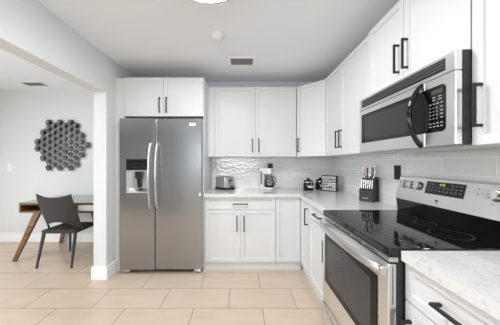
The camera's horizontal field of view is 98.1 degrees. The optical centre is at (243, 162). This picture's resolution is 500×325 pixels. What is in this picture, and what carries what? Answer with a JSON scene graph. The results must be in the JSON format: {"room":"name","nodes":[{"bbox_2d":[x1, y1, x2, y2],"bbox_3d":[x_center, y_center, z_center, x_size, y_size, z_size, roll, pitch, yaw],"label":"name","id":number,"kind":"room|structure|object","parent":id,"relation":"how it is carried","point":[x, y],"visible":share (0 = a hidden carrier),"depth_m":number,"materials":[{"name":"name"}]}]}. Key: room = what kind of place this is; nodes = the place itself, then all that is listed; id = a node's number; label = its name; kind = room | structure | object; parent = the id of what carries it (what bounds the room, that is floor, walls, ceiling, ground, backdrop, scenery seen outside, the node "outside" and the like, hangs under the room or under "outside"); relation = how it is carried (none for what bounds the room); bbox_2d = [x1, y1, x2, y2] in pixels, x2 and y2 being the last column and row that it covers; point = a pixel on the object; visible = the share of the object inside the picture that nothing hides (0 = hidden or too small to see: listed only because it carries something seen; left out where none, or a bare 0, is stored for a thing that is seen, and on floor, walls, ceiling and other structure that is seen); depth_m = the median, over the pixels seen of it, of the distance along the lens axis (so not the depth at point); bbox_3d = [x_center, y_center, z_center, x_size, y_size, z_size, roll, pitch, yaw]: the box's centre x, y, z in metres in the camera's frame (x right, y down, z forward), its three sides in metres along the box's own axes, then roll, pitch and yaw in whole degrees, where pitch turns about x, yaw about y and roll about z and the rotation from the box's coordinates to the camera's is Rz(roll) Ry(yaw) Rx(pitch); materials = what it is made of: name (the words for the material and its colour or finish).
{"room":"kitchen","nodes":[
{"label":"kitchen","id":0,"kind":"room"},
{"bbox_2d":[0,90,93,232],"bbox_3d":[-3.178,0.045,3.590,3.045,2.470,0.100,0,0,0],"label":"wall","id":1,"kind":"structure","parent":0,"point":[23,113],"depth_m":3.54,"materials":[{"name":"white paint"}]},
{"bbox_2d":[7,164,11,170],"bbox_3d":[-3.810,0.075,3.535,0.080,0.124,0.010,0,0,0],"label":"light switch","id":2,"kind":"object","parent":1,"relation":"attached to","point":[9,166],"visible":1,"depth_m":3.53,"materials":[{"name":"white plastic"}]},
{"bbox_2d":[0,233,93,241],"bbox_3d":[-3.127,1.212,3.532,2.945,0.135,0.016,0,0,0],"label":"baseboard","id":3,"kind":"structure","parent":1,"relation":"attached to","point":[4,237],"depth_m":3.52,"materials":[{"name":"white wood"}]},
{"bbox_2d":[34,120,91,170],"bbox_3d":[-2.932,-0.288,3.525,0.914,0.829,0.029,0,0,0],"label":"wall art","id":4,"kind":"object","parent":1,"relation":"attached to","point":[62,143],"visible":1,"depth_m":3.52,"materials":[{"name":"grey metal"}]},
{"bbox_2d":[34,139,40,144],"bbox_3d":[-3.330,-0.340,3.525,0.117,0.101,0.029,0,0,0],"label":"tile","id":5,"kind":"object","parent":4,"relation":"on","point":[37,141],"depth_m":3.51,"materials":[{"name":"grey"}]},
{"bbox_2d":[34,145,40,151],"bbox_3d":[-3.330,-0.236,3.525,0.117,0.101,0.029,0,0,0],"label":"hexagon","id":6,"kind":"object","parent":4,"relation":"on","point":[37,148],"depth_m":3.52,"materials":[{"name":"grey metal"}]},
{"bbox_2d":[40,129,46,135],"bbox_3d":[-3.241,-0.496,3.525,0.117,0.101,0.029,0,0,0],"label":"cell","id":7,"kind":"object","parent":4,"relation":"on","point":[43,132],"depth_m":3.52,"materials":[{"name":"grey"}]},
{"bbox_2d":[40,136,46,141],"bbox_3d":[-3.241,-0.392,3.525,0.117,0.101,0.029,0,0,0],"label":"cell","id":8,"kind":"object","parent":4,"relation":"on","point":[43,138],"depth_m":3.52,"materials":[{"name":"grey"}]},
{"bbox_2d":[40,142,46,147],"bbox_3d":[-3.241,-0.288,3.525,0.117,0.101,0.029,0,0,0],"label":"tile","id":9,"kind":"object","parent":4,"relation":"on","point":[42,144],"depth_m":3.52,"materials":[{"name":"grey"}]},
{"bbox_2d":[40,148,46,154],"bbox_3d":[-3.241,-0.184,3.525,0.117,0.101,0.029,0,0,0],"label":"hexagon","id":10,"kind":"object","parent":4,"relation":"on","point":[43,151],"depth_m":3.52,"materials":[{"name":"grey"}]},
{"bbox_2d":[40,155,46,160],"bbox_3d":[-3.241,-0.080,3.525,0.117,0.101,0.029,0,0,0],"label":"hexagon","id":11,"kind":"object","parent":4,"relation":"on","point":[43,157],"depth_m":3.52,"materials":[{"name":"grey"}]},
{"bbox_2d":[45,126,51,131],"bbox_3d":[-3.153,-0.548,3.525,0.117,0.101,0.029,0,0,0],"label":"cell","id":12,"kind":"object","parent":4,"relation":"on","point":[48,128],"depth_m":3.52,"materials":[{"name":"grey"}]},
{"bbox_2d":[45,132,51,138],"bbox_3d":[-3.153,-0.444,3.525,0.117,0.101,0.029,0,0,0],"label":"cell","id":13,"kind":"object","parent":4,"relation":"on","point":[48,135],"depth_m":3.52,"materials":[{"name":"grey"}]},
{"bbox_2d":[45,139,51,144],"bbox_3d":[-3.153,-0.340,3.525,0.117,0.101,0.029,0,0,0],"label":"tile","id":14,"kind":"object","parent":4,"relation":"on","point":[47,141],"depth_m":3.51,"materials":[{"name":"grey"}]},
{"bbox_2d":[45,145,51,151],"bbox_3d":[-3.153,-0.236,3.525,0.117,0.101,0.029,0,0,0],"label":"hexagon","id":15,"kind":"object","parent":4,"relation":"on","point":[48,148],"depth_m":3.51,"materials":[{"name":"grey metal"}]},
{"bbox_2d":[45,152,51,157],"bbox_3d":[-3.153,-0.132,3.525,0.117,0.101,0.029,0,0,0],"label":"hexagon","id":16,"kind":"object","parent":4,"relation":"on","point":[47,154],"depth_m":3.52,"materials":[{"name":"grey metal"}]},
{"bbox_2d":[45,158,51,163],"bbox_3d":[-3.153,-0.028,3.525,0.117,0.101,0.029,0,0,0],"label":"hexagon","id":17,"kind":"object","parent":4,"relation":"on","point":[48,160],"depth_m":3.52,"materials":[{"name":"grey"}]},
{"bbox_2d":[45,120,52,125],"bbox_3d":[-3.153,-0.652,3.525,0.117,0.101,0.029,0,0,0],"label":"cell","id":18,"kind":"object","parent":4,"relation":"on","point":[48,122],"depth_m":3.52,"materials":[{"name":"grey"}]},
{"bbox_2d":[50,148,57,154],"bbox_3d":[-3.064,-0.184,3.525,0.117,0.101,0.029,0,0,0],"label":"hexagon","id":19,"kind":"object","parent":4,"relation":"on","point":[53,151],"depth_m":3.51,"materials":[{"name":"grey metal"}]},
{"bbox_2d":[51,155,56,160],"bbox_3d":[-3.064,-0.080,3.525,0.117,0.101,0.029,0,0,0],"label":"hexagon","id":20,"kind":"object","parent":4,"relation":"on","point":[53,157],"depth_m":3.52,"materials":[{"name":"grey"}]},
{"bbox_2d":[51,123,57,128],"bbox_3d":[-3.064,-0.600,3.525,0.117,0.101,0.029,0,0,0],"label":"cell","id":21,"kind":"object","parent":4,"relation":"on","point":[53,125],"depth_m":3.52,"materials":[{"name":"grey"}]},
{"bbox_2d":[51,129,57,135],"bbox_3d":[-3.064,-0.496,3.525,0.117,0.101,0.029,0,0,0],"label":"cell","id":22,"kind":"object","parent":4,"relation":"on","point":[54,132],"depth_m":3.51,"materials":[{"name":"grey"}]},
{"bbox_2d":[51,136,57,141],"bbox_3d":[-3.064,-0.392,3.525,0.117,0.101,0.029,0,0,0],"label":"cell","id":23,"kind":"object","parent":4,"relation":"on","point":[53,138],"depth_m":3.52,"materials":[{"name":"grey"}]},
{"bbox_2d":[51,142,57,147],"bbox_3d":[-3.064,-0.288,3.525,0.117,0.101,0.029,0,0,0],"label":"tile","id":24,"kind":"object","parent":4,"relation":"on","point":[53,144],"depth_m":3.52,"materials":[{"name":"grey"}]},
{"bbox_2d":[50,161,58,167],"bbox_3d":[-3.064,0.024,3.525,0.117,0.101,0.029,0,0,0],"label":"hexagon","id":25,"kind":"object","parent":4,"relation":"on","point":[53,164],"depth_m":3.52,"materials":[{"name":"grey"}]},
{"bbox_2d":[56,126,62,131],"bbox_3d":[-2.976,-0.548,3.525,0.117,0.101,0.029,0,0,0],"label":"cell","id":26,"kind":"object","parent":4,"relation":"on","point":[58,128],"depth_m":3.52,"materials":[{"name":"grey"}]},
{"bbox_2d":[56,132,62,138],"bbox_3d":[-2.976,-0.444,3.525,0.117,0.101,0.029,0,0,0],"label":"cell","id":27,"kind":"object","parent":4,"relation":"on","point":[59,135],"depth_m":3.52,"materials":[{"name":"grey"}]},
{"bbox_2d":[56,139,62,144],"bbox_3d":[-2.976,-0.340,3.525,0.117,0.101,0.029,0,0,0],"label":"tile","id":28,"kind":"object","parent":4,"relation":"on","point":[58,141],"depth_m":3.51,"materials":[{"name":"grey"}]},
{"bbox_2d":[56,145,62,151],"bbox_3d":[-2.976,-0.236,3.525,0.117,0.101,0.029,0,0,0],"label":"hexagon","id":29,"kind":"object","parent":4,"relation":"on","point":[59,148],"depth_m":3.51,"materials":[{"name":"grey metal"}]},
{"bbox_2d":[56,152,62,157],"bbox_3d":[-2.976,-0.132,3.525,0.117,0.101,0.029,0,0,0],"label":"hexagon","id":30,"kind":"object","parent":4,"relation":"on","point":[58,154],"depth_m":3.52,"materials":[{"name":"grey metal"}]},
{"bbox_2d":[56,158,62,163],"bbox_3d":[-2.976,-0.028,3.525,0.117,0.101,0.029,0,0,0],"label":"hexagon","id":31,"kind":"object","parent":4,"relation":"on","point":[58,160],"depth_m":3.52,"materials":[{"name":"grey"}]},
{"bbox_2d":[56,120,63,125],"bbox_3d":[-2.976,-0.652,3.525,0.117,0.101,0.029,0,0,0],"label":"cell","id":32,"kind":"object","parent":4,"relation":"on","point":[59,122],"depth_m":3.52,"materials":[{"name":"grey"}]},
{"bbox_2d":[62,123,67,128],"bbox_3d":[-2.888,-0.600,3.525,0.117,0.101,0.029,0,0,0],"label":"cell","id":33,"kind":"object","parent":4,"relation":"on","point":[64,125],"depth_m":3.52,"materials":[{"name":"grey"}]},
{"bbox_2d":[61,129,68,135],"bbox_3d":[-2.888,-0.496,3.525,0.117,0.101,0.029,0,0,0],"label":"cell","id":34,"kind":"object","parent":4,"relation":"on","point":[64,132],"depth_m":3.52,"materials":[{"name":"grey"}]},
{"bbox_2d":[61,148,68,154],"bbox_3d":[-2.888,-0.184,3.525,0.117,0.101,0.029,0,0,0],"label":"hexagon","id":35,"kind":"object","parent":4,"relation":"on","point":[64,151],"depth_m":3.52,"materials":[{"name":"grey metal"}]},
{"bbox_2d":[62,155,67,160],"bbox_3d":[-2.888,-0.080,3.525,0.117,0.101,0.029,0,0,0],"label":"hexagon","id":36,"kind":"object","parent":4,"relation":"on","point":[64,157],"depth_m":3.52,"materials":[{"name":"grey"}]},
{"bbox_2d":[62,136,68,141],"bbox_3d":[-2.888,-0.392,3.525,0.117,0.101,0.029,0,0,0],"label":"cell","id":37,"kind":"object","parent":4,"relation":"on","point":[64,138],"depth_m":3.52,"materials":[{"name":"grey"}]},
{"bbox_2d":[62,142,68,147],"bbox_3d":[-2.888,-0.288,3.525,0.117,0.101,0.029,0,0,0],"label":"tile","id":38,"kind":"object","parent":4,"relation":"on","point":[64,144],"depth_m":3.52,"materials":[{"name":"grey"}]},
{"bbox_2d":[61,161,69,167],"bbox_3d":[-2.888,0.024,3.525,0.117,0.101,0.029,0,0,0],"label":"hexagon","id":39,"kind":"object","parent":4,"relation":"on","point":[64,164],"depth_m":3.52,"materials":[{"name":"grey"}]},
{"bbox_2d":[67,126,73,131],"bbox_3d":[-2.799,-0.548,3.525,0.117,0.101,0.029,0,0,0],"label":"cell","id":40,"kind":"object","parent":4,"relation":"on","point":[69,128],"depth_m":3.52,"materials":[{"name":"grey"}]},
{"bbox_2d":[67,132,73,138],"bbox_3d":[-2.799,-0.444,3.525,0.117,0.101,0.029,0,0,0],"label":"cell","id":41,"kind":"object","parent":4,"relation":"on","point":[70,135],"depth_m":3.52,"materials":[{"name":"grey"}]},
{"bbox_2d":[67,139,73,144],"bbox_3d":[-2.799,-0.340,3.525,0.117,0.101,0.029,0,0,0],"label":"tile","id":42,"kind":"object","parent":4,"relation":"on","point":[69,141],"depth_m":3.51,"materials":[{"name":"grey"}]},
{"bbox_2d":[67,145,73,151],"bbox_3d":[-2.799,-0.236,3.525,0.117,0.101,0.029,0,0,0],"label":"hexagon","id":43,"kind":"object","parent":4,"relation":"on","point":[70,148],"depth_m":3.52,"materials":[{"name":"grey"}]},
{"bbox_2d":[67,152,73,157],"bbox_3d":[-2.799,-0.132,3.525,0.117,0.101,0.029,0,0,0],"label":"hexagon","id":44,"kind":"object","parent":4,"relation":"on","point":[69,154],"depth_m":3.52,"materials":[{"name":"grey metal"}]},
{"bbox_2d":[67,158,73,163],"bbox_3d":[-2.799,-0.028,3.525,0.117,0.101,0.029,0,0,0],"label":"hexagon","id":45,"kind":"object","parent":4,"relation":"on","point":[69,160],"depth_m":3.52,"materials":[{"name":"grey"}]},
{"bbox_2d":[67,120,74,125],"bbox_3d":[-2.799,-0.652,3.525,0.117,0.101,0.029,0,0,0],"label":"cell","id":46,"kind":"object","parent":4,"relation":"on","point":[70,122],"depth_m":3.52,"materials":[{"name":"grey"}]},
{"bbox_2d":[67,165,74,170],"bbox_3d":[-2.799,0.076,3.525,0.117,0.101,0.029,0,0,0],"label":"hexagon","id":47,"kind":"object","parent":4,"relation":"on","point":[70,167],"depth_m":3.52,"materials":[{"name":"grey"}]},
{"bbox_2d":[72,136,78,141],"bbox_3d":[-2.711,-0.392,3.525,0.117,0.101,0.029,0,0,0],"label":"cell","id":48,"kind":"object","parent":4,"relation":"on","point":[74,138],"depth_m":3.52,"materials":[{"name":"grey"}]},
{"bbox_2d":[72,142,78,147],"bbox_3d":[-2.711,-0.288,3.525,0.117,0.101,0.029,0,0,0],"label":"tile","id":49,"kind":"object","parent":4,"relation":"on","point":[74,144],"depth_m":3.52,"materials":[{"name":"grey"}]},
{"bbox_2d":[72,129,79,135],"bbox_3d":[-2.711,-0.496,3.525,0.117,0.101,0.029,0,0,0],"label":"cell","id":50,"kind":"object","parent":4,"relation":"on","point":[75,132],"depth_m":3.52,"materials":[{"name":"grey"}]},
{"bbox_2d":[72,148,79,154],"bbox_3d":[-2.711,-0.184,3.525,0.117,0.101,0.029,0,0,0],"label":"hexagon","id":51,"kind":"object","parent":4,"relation":"on","point":[75,151],"depth_m":3.52,"materials":[{"name":"grey metal"}]},
{"bbox_2d":[72,161,80,167],"bbox_3d":[-2.711,0.024,3.525,0.117,0.101,0.029,0,0,0],"label":"hexagon","id":52,"kind":"object","parent":4,"relation":"on","point":[75,164],"depth_m":3.52,"materials":[{"name":"grey"}]},
{"bbox_2d":[73,123,80,128],"bbox_3d":[-2.711,-0.600,3.525,0.117,0.101,0.029,0,0,0],"label":"cell","id":53,"kind":"object","parent":4,"relation":"on","point":[75,125],"depth_m":3.52,"materials":[{"name":"grey"}]},
{"bbox_2d":[73,155,80,160],"bbox_3d":[-2.711,-0.080,3.525,0.117,0.101,0.029,0,0,0],"label":"hexagon","id":54,"kind":"object","parent":4,"relation":"on","point":[75,157],"depth_m":3.52,"materials":[{"name":"grey"}]},
{"bbox_2d":[78,132,85,138],"bbox_3d":[-2.622,-0.444,3.525,0.117,0.101,0.029,0,0,0],"label":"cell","id":55,"kind":"object","parent":4,"relation":"on","point":[81,135],"depth_m":3.52,"materials":[{"name":"grey"}]},
{"bbox_2d":[78,139,85,144],"bbox_3d":[-2.622,-0.340,3.525,0.117,0.101,0.029,0,0,0],"label":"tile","id":56,"kind":"object","parent":4,"relation":"on","point":[80,141],"depth_m":3.52,"materials":[{"name":"grey"}]},
{"bbox_2d":[78,145,85,151],"bbox_3d":[-2.622,-0.236,3.525,0.117,0.101,0.029,0,0,0],"label":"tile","id":57,"kind":"object","parent":4,"relation":"on","point":[81,148],"depth_m":3.52,"materials":[{"name":"grey"}]},
{"bbox_2d":[78,152,85,157],"bbox_3d":[-2.622,-0.132,3.525,0.117,0.101,0.029,0,0,0],"label":"hexagon","id":58,"kind":"object","parent":4,"relation":"on","point":[80,154],"depth_m":3.52,"materials":[{"name":"grey metal"}]},
{"bbox_2d":[83,142,91,147],"bbox_3d":[-2.534,-0.288,3.525,0.117,0.101,0.029,0,0,0],"label":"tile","id":59,"kind":"object","parent":4,"relation":"on","point":[85,144],"depth_m":3.52,"materials":[{"name":"grey"}]},
{"bbox_2d":[0,0,134,266],"bbox_3d":[-1.585,0.045,1.195,0.140,2.470,4.190,0,0,0],"label":"wall","id":60,"kind":"structure","parent":0,"point":[29,31],"depth_m":2.12,"materials":[{"name":"white paint"}]},
{"bbox_2d":[91,260,116,279],"bbox_3d":[-1.585,1.212,2.885,0.172,0.135,1.011,0,0,0],"label":"baseboard","id":61,"kind":"structure","parent":60,"relation":"attached to","point":[97,273],"depth_m":2.38,"materials":[{"name":"white wood"}]},
{"bbox_2d":[0,242,324,324],"bbox_3d":[-1.649,1.330,0.470,6.103,0.100,6.340,0,0,0],"label":"floor","id":62,"kind":"structure","parent":0,"point":[53,293],"depth_m":2.13,"materials":[{"name":"beige tile"}]},
{"bbox_2d":[12,195,93,261],"bbox_3d":[-2.393,0.901,3.159,1.227,0.757,0.683,0,0,0],"label":"desk","id":63,"kind":"object","parent":62,"relation":"on","point":[83,203],"visible":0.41,"depth_m":2.88,"materials":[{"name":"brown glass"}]},
{"bbox_2d":[35,194,93,268],"bbox_3d":[-2.300,0.829,2.885,0.452,0.907,0.561,0,0,0],"label":"dining chair","id":64,"kind":"object","parent":62,"relation":"on","point":[63,209],"visible":0.98,"depth_m":2.67,"materials":[{"name":"grey plastic"}]},
{"bbox_2d":[116,78,125,270],"bbox_3d":[-1.462,0.138,2.618,0.104,2.285,0.085,0,0,0],"label":"panel","id":65,"kind":"object","parent":62,"relation":"on","point":[119,81],"visible":0.36,"depth_m":2.58,"materials":[{"name":"white"}]},
{"bbox_2d":[119,118,202,271],"bbox_3d":[-0.957,0.382,2.787,0.958,1.795,0.746,0,0,0],"label":"refrigerator","id":66,"kind":"object","parent":62,"relation":"on","point":[161,159],"visible":0.98,"depth_m":2.50,"materials":[{"name":"silver metal"}]},
{"bbox_2d":[203,78,211,270],"bbox_3d":[-0.470,0.136,2.877,0.010,2.288,0.624,0,0,0],"label":"panel","id":67,"kind":"object","parent":62,"relation":"on","point":[207,161],"visible":0.64,"depth_m":2.65,"materials":[{"name":"white"}]},
{"bbox_2d":[205,197,274,268],"bbox_3d":[-0.041,0.843,2.869,0.847,0.874,0.640,0,0,0],"label":"base cabinet","id":68,"kind":"object","parent":62,"relation":"on","point":[239,231],"visible":0.98,"depth_m":2.59,"materials":[{"name":"white wood"}]},
{"bbox_2d":[275,197,302,268],"bbox_3d":[0.844,0.843,2.887,0.917,0.874,0.604,0,0,0],"label":"base cabinet","id":69,"kind":"object","parent":62,"relation":"on","point":[287,209],"visible":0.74,"depth_m":2.59,"materials":[{"name":"white wood"}]},
{"bbox_2d":[204,188,396,211],"bbox_3d":[0.419,0.385,2.429,1.767,0.039,1.522,0,0,0],"label":"countertop","id":70,"kind":"structure","parent":69,"relation":"on","point":[322,200],"depth_m":2.44,"materials":[{"name":"white stone"}]},
{"bbox_2d":[215,176,235,189],"bbox_3d":[-0.241,0.275,3.045,0.248,0.179,0.217,0,0,45],"label":"toaster","id":71,"kind":"object","parent":70,"relation":"on","point":[222,182],"visible":1,"depth_m":2.97,"materials":[{"name":"silver metal"}]},
{"bbox_2d":[260,168,275,189],"bbox_3d":[0.352,0.220,3.041,0.224,0.290,0.154,0,0,26],"label":"coffee maker","id":72,"kind":"object","parent":70,"relation":"on","point":[263,171],"visible":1,"depth_m":3.00,"materials":[{"name":"white plastic"}]},
{"bbox_2d":[303,178,313,190],"bbox_3d":[0.869,0.283,2.901,0.134,0.165,0.143,0,0,-14],"label":"canister","id":73,"kind":"object","parent":70,"relation":"on","point":[308,185],"visible":0.99,"depth_m":2.85,"materials":[{"name":"black ceramic"}]},
{"bbox_2d":[303,182,313,190],"bbox_3d":[0.868,0.311,2.905,0.134,0.107,0.134,0,0,-14],"label":"jar","id":74,"kind":"object","parent":73,"relation":"on","point":[307,186],"depth_m":2.85,"materials":[{"name":"black ceramic"}]},
{"bbox_2d":[315,177,321,189],"bbox_3d":[1.062,0.283,3.010,0.134,0.165,0.134,0,0,20],"label":"canister","id":75,"kind":"object","parent":70,"relation":"on","point":[318,184],"visible":0.73,"depth_m":2.96,"materials":[{"name":"black ceramic"}]},
{"bbox_2d":[315,182,321,189],"bbox_3d":[1.062,0.311,3.010,0.134,0.107,0.134,0,0,-20],"label":"jar","id":76,"kind":"object","parent":75,"relation":"on","point":[318,185],"depth_m":2.96,"materials":[{"name":"black ceramic"}]},
{"bbox_2d":[322,175,337,191],"bbox_3d":[1.116,0.263,2.813,0.043,0.205,0.205,0,0,-39],"label":"sign","id":77,"kind":"object","parent":70,"relation":"on","point":[329,182],"visible":1,"depth_m":2.78,"materials":[{"name":"black wood"}]},
{"bbox_2d":[359,176,378,202],"bbox_3d":[1.204,0.249,2.083,0.133,0.232,0.120,0,0,-35],"label":"knife block","id":78,"kind":"object","parent":70,"relation":"on","point":[366,195],"visible":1,"depth_m":2.04,"materials":[{"name":"black plastic"}]},
{"bbox_2d":[301,199,311,284],"bbox_3d":[0.974,0.843,2.421,0.657,0.874,0.350,0,0,0],"label":"base cabinet","id":79,"kind":"object","parent":62,"relation":"on","point":[304,205],"visible":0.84,"depth_m":2.42,"materials":[{"name":"white wood"}]},
{"bbox_2d":[309,204,323,302],"bbox_3d":[0.974,0.843,1.958,0.657,0.874,0.574,0,0,0],"label":"base cabinet","id":80,"kind":"object","parent":62,"relation":"on","point":[315,215],"visible":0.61,"depth_m":2.05,"materials":[{"name":"white wood"}]},
{"bbox_2d":[319,176,499,324],"bbox_3d":[0.905,0.689,1.284,0.746,1.183,0.759,0,0,0],"label":"range","id":81,"kind":"object","parent":62,"relation":"on","point":[364,269],"visible":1,"depth_m":1.15,"materials":[{"name":"silver metal"}]},
{"bbox_2d":[323,210,499,256],"bbox_3d":[0.940,0.376,1.285,0.659,0.035,0.758,0,0,0],"label":"cooktop","id":82,"kind":"object","parent":81,"relation":"in","point":[388,233],"depth_m":1.12,"materials":[{"name":"black glass"}]},
{"bbox_2d":[401,263,499,324],"bbox_3d":[0.969,0.843,0.502,0.666,0.874,0.800,0,0,0],"label":"base cabinet","id":83,"kind":"object","parent":62,"relation":"on","point":[428,302],"visible":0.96,"depth_m":0.77,"materials":[{"name":"white wood"}]},
{"bbox_2d":[401,251,499,320],"bbox_3d":[0.979,0.385,0.491,0.648,0.039,0.822,0,0,0],"label":"countertop","id":84,"kind":"structure","parent":83,"relation":"on","point":[474,276],"depth_m":0.74,"materials":[{"name":"white stone"}]},
{"bbox_2d":[0,0,398,89],"bbox_3d":[-1.649,-1.240,0.470,6.103,0.100,6.340,0,0,0],"label":"ceiling","id":85,"kind":"structure","parent":0,"point":[290,40],"depth_m":2.04,"materials":[{"name":"white paint"}]},
{"bbox_2d":[16,81,51,86],"bbox_3d":[-3.130,-1.184,3.250,0.360,0.012,0.200,0,0,0],"label":"ceiling vent","id":86,"kind":"object","parent":85,"relation":"in","point":[27,83],"visible":1,"depth_m":3.22,"materials":[{"name":"white metal"}]},
{"bbox_2d":[191,0,229,4],"bbox_3d":[-0.233,-1.155,1.315,0.492,0.067,0.492,0,0,0],"label":"ceiling light","id":87,"kind":"object","parent":85,"relation":"attached to","point":[207,2],"visible":1,"depth_m":1.53,"materials":[{"name":"silver metal"}]},
{"bbox_2d":[197,0,222,2],"bbox_3d":[-0.233,-1.141,1.315,0.456,0.037,0.456,0,0,0],"label":"diffuser","id":88,"kind":"object","parent":87,"relation":"attached to","point":[198,1],"depth_m":1.53,"materials":[{"name":"white"}]},
{"bbox_2d":[210,31,223,41],"bbox_3d":[-0.247,-1.167,2.020,0.132,0.046,0.132,0,0,0],"label":"smoke detector","id":89,"kind":"object","parent":85,"relation":"attached to","point":[217,36],"visible":1,"depth_m":1.99,"materials":[{"name":"white plastic"}]},
{"bbox_2d":[228,56,255,65],"bbox_3d":[-0.020,-1.184,2.530,0.315,0.012,0.220,0,0,0],"label":"ceiling vent","id":90,"kind":"object","parent":85,"relation":"in","point":[232,60],"visible":1,"depth_m":2.50,"materials":[{"name":"white metal"}]},
{"bbox_2d":[206,82,313,88],"bbox_3d":[-0.056,0.045,3.240,2.918,2.470,0.100,0,0,0],"label":"wall","id":91,"kind":"structure","parent":0,"point":[210,84],"depth_m":3.19,"materials":[{"name":"white paint"}]},
{"bbox_2d":[124,78,202,118],"bbox_3d":[-0.942,-0.767,2.854,0.930,0.482,0.670,0,0,0],"label":"upper cabinet","id":92,"kind":"object","parent":91,"relation":"attached to","point":[155,98],"visible":0.94,"depth_m":2.56,"materials":[{"name":"white wood"}]},
{"bbox_2d":[208,87,295,156],"bbox_3d":[0.118,-0.543,3.009,1.164,0.920,0.360,0,0,0],"label":"upper cabinet","id":93,"kind":"object","parent":91,"relation":"attached to","point":[242,121],"visible":0.99,"depth_m":2.87,"materials":[{"name":"white wood"}]},
{"bbox_2d":[212,157,331,187],"bbox_3d":[0.419,0.135,3.186,1.767,0.460,0.008,0,0,0],"label":"tiled wall","id":94,"kind":"structure","parent":91,"relation":"attached to","point":[289,172],"depth_m":3.18,"materials":[{"name":"glossy white wavy relief tile"}]},
{"bbox_2d":[296,79,344,156],"bbox_3d":[0.995,-0.543,2.884,0.592,0.920,0.588,0,0,0],"label":"upper cabinet","id":95,"kind":"object","parent":91,"relation":"attached to","point":[310,98],"visible":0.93,"depth_m":2.73,"materials":[{"name":"white wood"}]},
{"bbox_3d":[1.353,0.045,0.245,0.100,2.470,5.890,0,0,0],"label":"wall","id":96,"kind":"structure","parent":0,"visible":0},
{"bbox_2d":[332,148,499,205],"bbox_3d":[1.299,0.122,1.291,0.008,0.484,3.782,0,0,0],"label":"tiled wall","id":97,"kind":"structure","parent":96,"relation":"attached to","point":[483,165],"depth_m":1.64,"materials":[{"name":"white tile"}]},
{"bbox_2d":[326,36,391,155],"bbox_3d":[1.118,-0.543,2.127,0.352,0.920,0.911,0,0,0],"label":"upper cabinet","id":98,"kind":"object","parent":97,"relation":"attached to","point":[347,85],"visible":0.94,"depth_m":2.08,"materials":[{"name":"white wood"}]},
{"bbox_2d":[394,165,400,179],"bbox_3d":[1.290,0.080,1.822,0.009,0.120,0.076,0,0,0],"label":"wall outlet","id":99,"kind":"object","parent":97,"relation":"attached to","point":[397,168],"visible":0.97,"depth_m":1.81,"materials":[{"name":"black plastic"}]},
{"bbox_2d":[472,0,499,145],"bbox_3d":[1.106,-0.588,0.598,0.374,1.030,0.620,0,0,0],"label":"upper cabinet","id":100,"kind":"object","parent":97,"relation":"attached to","point":[485,13],"visible":1,"depth_m":0.86,"materials":[{"name":"white wood"}]},
{"bbox_2d":[368,0,471,95],"bbox_3d":[1.113,-0.742,1.293,0.378,0.523,0.754,0,0,0],"label":"upper cabinet","id":101,"kind":"object","parent":96,"relation":"attached to","point":[414,34],"visible":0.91,"depth_m":1.23,"materials":[{"name":"white wood"}]},
{"bbox_2d":[360,49,499,152],"bbox_3d":[1.052,-0.275,1.287,0.470,0.404,0.756,0,0,0],"label":"microwave","id":102,"kind":"object","parent":101,"relation":"attached to","point":[429,109],"visible":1,"depth_m":1.07,"materials":[{"name":"silver metal"}]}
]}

